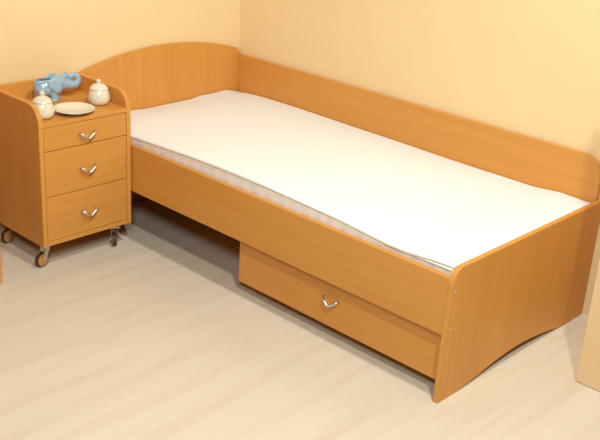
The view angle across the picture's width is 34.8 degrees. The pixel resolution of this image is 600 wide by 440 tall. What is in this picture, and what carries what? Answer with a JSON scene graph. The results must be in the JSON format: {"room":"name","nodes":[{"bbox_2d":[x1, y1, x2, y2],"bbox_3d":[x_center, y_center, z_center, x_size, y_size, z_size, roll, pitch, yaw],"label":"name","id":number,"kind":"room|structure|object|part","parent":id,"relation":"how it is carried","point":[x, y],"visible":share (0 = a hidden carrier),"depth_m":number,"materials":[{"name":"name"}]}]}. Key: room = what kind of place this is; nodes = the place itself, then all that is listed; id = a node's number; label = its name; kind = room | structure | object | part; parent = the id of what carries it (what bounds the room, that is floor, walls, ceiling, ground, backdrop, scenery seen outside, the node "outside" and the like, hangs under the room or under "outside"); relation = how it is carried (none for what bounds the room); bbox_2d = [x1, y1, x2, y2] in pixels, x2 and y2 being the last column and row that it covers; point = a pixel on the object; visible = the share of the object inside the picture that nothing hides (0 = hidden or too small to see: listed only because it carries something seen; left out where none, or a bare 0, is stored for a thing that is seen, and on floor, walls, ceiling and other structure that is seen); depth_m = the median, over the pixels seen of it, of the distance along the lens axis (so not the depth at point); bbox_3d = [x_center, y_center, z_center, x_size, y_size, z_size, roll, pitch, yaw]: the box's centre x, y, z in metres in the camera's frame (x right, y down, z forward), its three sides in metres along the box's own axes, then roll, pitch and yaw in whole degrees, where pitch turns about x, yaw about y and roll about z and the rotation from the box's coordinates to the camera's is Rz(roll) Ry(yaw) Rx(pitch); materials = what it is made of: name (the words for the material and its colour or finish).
{"room":"bedroom","nodes":[
{"label":"bedroom","id":0,"kind":"room"},
{"bbox_2d":[0,0,240,237],"bbox_3d":[-2.511,-0.748,2.409,0.100,2.700,6.600,23,29,38],"label":"wall","id":1,"kind":"structure","parent":0,"point":[39,38],"depth_m":4.16,"materials":[{"name":"beige paint"}]},
{"bbox_2d":[0,199,599,439],"bbox_3d":[-0.251,1.523,0.916,6.600,0.080,6.600,23,29,38],"label":"floor","id":2,"kind":"structure","parent":0,"point":[155,334],"depth_m":3.30,"materials":[{"name":"laminate"}]},
{"bbox_2d":[0,255,1,282],"bbox_3d":[-1.552,-0.573,3.184,0.400,1.898,0.920,23,29,38],"label":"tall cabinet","id":3,"kind":"object","parent":2,"relation":"on","point":[0,255],"visible":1,"depth_m":3.73,"materials":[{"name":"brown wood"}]},
{"bbox_2d":[0,72,130,266],"bbox_3d":[-0.991,-0.210,3.985,0.402,0.688,0.442,23,29,38],"label":"nightstand","id":4,"kind":"object","parent":2,"relation":"on","point":[63,177],"visible":1,"depth_m":3.86,"materials":[{"name":"brown wood"}]},
{"bbox_3d":[-1.132,-0.214,3.835,0.374,0.583,0.020,23,29,38],"label":"panel","id":5,"kind":"part","parent":4,"relation":"part of","materials":[{"name":"brown wood"}]},
{"bbox_3d":[-1.117,-0.325,4.082,0.018,0.562,0.390,23,29,38],"label":"panel","id":6,"kind":"part","parent":4,"relation":"part of","materials":[{"name":"brown wood"}]},
{"bbox_2d":[32,91,54,119],"bbox_3d":[-0.996,-0.446,3.700,0.092,0.106,0.092,14,24,23],"label":"jar","id":7,"kind":"object","parent":4,"relation":"on","point":[44,104],"visible":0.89,"depth_m":3.67,"materials":[{"name":"beige ceramic"}]},
{"bbox_3d":[-0.994,-0.475,3.688,0.076,0.042,0.076,14,24,23],"label":"lid","id":8,"kind":"part","parent":7,"relation":"part of","materials":[{"name":"beige ceramic"}]},
{"bbox_2d":[33,72,80,101],"bbox_3d":[-0.999,-0.553,3.949,0.206,0.113,0.088,-13,28,-35],"label":"planter","id":9,"kind":"object","parent":4,"relation":"on","point":[52,85],"visible":0.84,"depth_m":3.92,"materials":[{"name":"blue ceramic"}]},
{"bbox_2d":[54,102,94,115],"bbox_3d":[-0.897,-0.436,3.802,0.164,0.021,0.164,23,29,38],"label":"dish","id":10,"kind":"object","parent":4,"relation":"on","point":[68,108],"visible":0.98,"depth_m":3.83,"materials":[{"name":"beige ceramic"}]},
{"bbox_3d":[-0.971,-0.456,3.888,0.353,0.016,0.390,23,29,38],"label":"panel","id":11,"kind":"part","parent":4,"relation":"part of","materials":[{"name":"brown wood"}]},
{"bbox_3d":[-0.854,-0.352,3.807,0.016,0.094,0.386,23,29,38],"label":"drawer","id":12,"kind":"part","parent":4,"relation":"part of","materials":[{"name":"brown wood"}]},
{"bbox_3d":[-0.863,-0.220,3.861,0.016,0.186,0.386,23,29,38],"label":"drawer","id":13,"kind":"part","parent":4,"relation":"part of","materials":[{"name":"brown wood"}]},
{"bbox_3d":[-0.874,-0.046,3.933,0.016,0.184,0.386,23,29,38],"label":"drawer","id":14,"kind":"part","parent":4,"relation":"part of","materials":[{"name":"brown wood"}]},
{"bbox_3d":[-0.839,-0.336,3.797,0.026,0.033,0.078,23,29,38],"label":"handle","id":15,"kind":"part","parent":4,"relation":"part of","materials":[{"name":"silver metal"}]},
{"bbox_3d":[-1.001,-0.001,4.076,0.353,0.019,0.390,23,29,38],"label":"panel","id":16,"kind":"part","parent":4,"relation":"part of","materials":[{"name":"brown wood"}]},
{"bbox_3d":[-0.848,-0.204,3.851,0.026,0.033,0.078,23,29,38],"label":"handle","id":17,"kind":"part","parent":4,"relation":"part of","materials":[{"name":"silver metal"}]},
{"bbox_3d":[-0.859,-0.032,3.923,0.026,0.033,0.078,23,29,38],"label":"handle","id":18,"kind":"part","parent":4,"relation":"part of","materials":[{"name":"silver metal"}]},
{"bbox_2d":[88,79,109,105],"bbox_3d":[-0.824,-0.526,3.922,0.092,0.106,0.092,-13,28,-35],"label":"jar","id":19,"kind":"object","parent":4,"relation":"on","point":[98,94],"visible":1,"depth_m":3.90,"materials":[{"name":"beige ceramic"}]},
{"bbox_3d":[-0.823,-0.556,3.910,0.076,0.042,0.076,-13,28,-35],"label":"lid","id":20,"kind":"part","parent":19,"relation":"part of","materials":[{"name":"beige ceramic"}]},
{"bbox_3d":[-0.849,-0.311,4.115,0.374,0.583,0.020,23,29,38],"label":"panel","id":21,"kind":"part","parent":4,"relation":"part of","materials":[{"name":"brown wood"}]},
{"bbox_2d":[79,42,599,402],"bbox_3d":[0.074,-0.165,3.967,2.039,0.746,0.972,23,29,38],"label":"bed","id":22,"kind":"object","parent":2,"relation":"on","point":[448,329],"visible":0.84,"depth_m":3.58,"materials":[{"name":"brown wood"}]},
{"bbox_3d":[-0.654,-0.474,4.596,0.017,0.744,0.972,23,29,38],"label":"headboard","id":23,"kind":"part","parent":22,"relation":"part of","materials":[{"name":"brown wood"}]},
{"bbox_3d":[-0.256,-0.031,3.654,2.000,0.202,0.020,23,29,38],"label":"rail","id":24,"kind":"part","parent":22,"relation":"part of","materials":[{"name":"brown wood"}]},
{"bbox_3d":[0.105,0.296,3.424,0.078,0.033,0.026,23,29,38],"label":"handle","id":25,"kind":"part","parent":22,"relation":"part of","materials":[{"name":"silver metal"}]},
{"bbox_3d":[0.123,0.299,3.440,0.981,0.189,0.018,23,29,38],"label":"drawer","id":26,"kind":"part","parent":22,"relation":"part of","materials":[{"name":"brown wood"}]},
{"bbox_2d":[130,90,589,274],"bbox_3d":[0.074,-0.200,3.954,1.992,0.185,0.928,23,29,38],"label":"mattress","id":27,"kind":"object","parent":22,"relation":"on","point":[434,211],"visible":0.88,"depth_m":3.70,"materials":[{"name":"fabric"}]},
{"bbox_3d":[0.405,-0.335,4.272,1.998,0.427,0.019,23,29,38],"label":"panel","id":28,"kind":"part","parent":22,"relation":"part of","materials":[{"name":"brown wood"}]},
{"bbox_3d":[0.793,0.262,3.389,0.020,0.484,0.972,23,29,38],"label":"footboard","id":29,"kind":"part","parent":22,"relation":"part of","materials":[{"name":"brown wood"}]},
{"bbox_2d":[576,259,599,391],"bbox_3d":[1.183,0.057,2.944,0.500,1.248,0.025,23,29,38],"label":"board","id":30,"kind":"object","parent":2,"relation":"on","point":[588,372],"visible":1,"depth_m":3.25,"materials":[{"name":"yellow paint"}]},
{"bbox_2d":[239,0,599,315],"bbox_3d":[2.111,-0.516,2.576,6.500,2.700,0.100,23,29,38],"label":"wall","id":31,"kind":"structure","parent":0,"point":[531,68],"depth_m":3.91,"materials":[{"name":"beige paint"}]}
]}

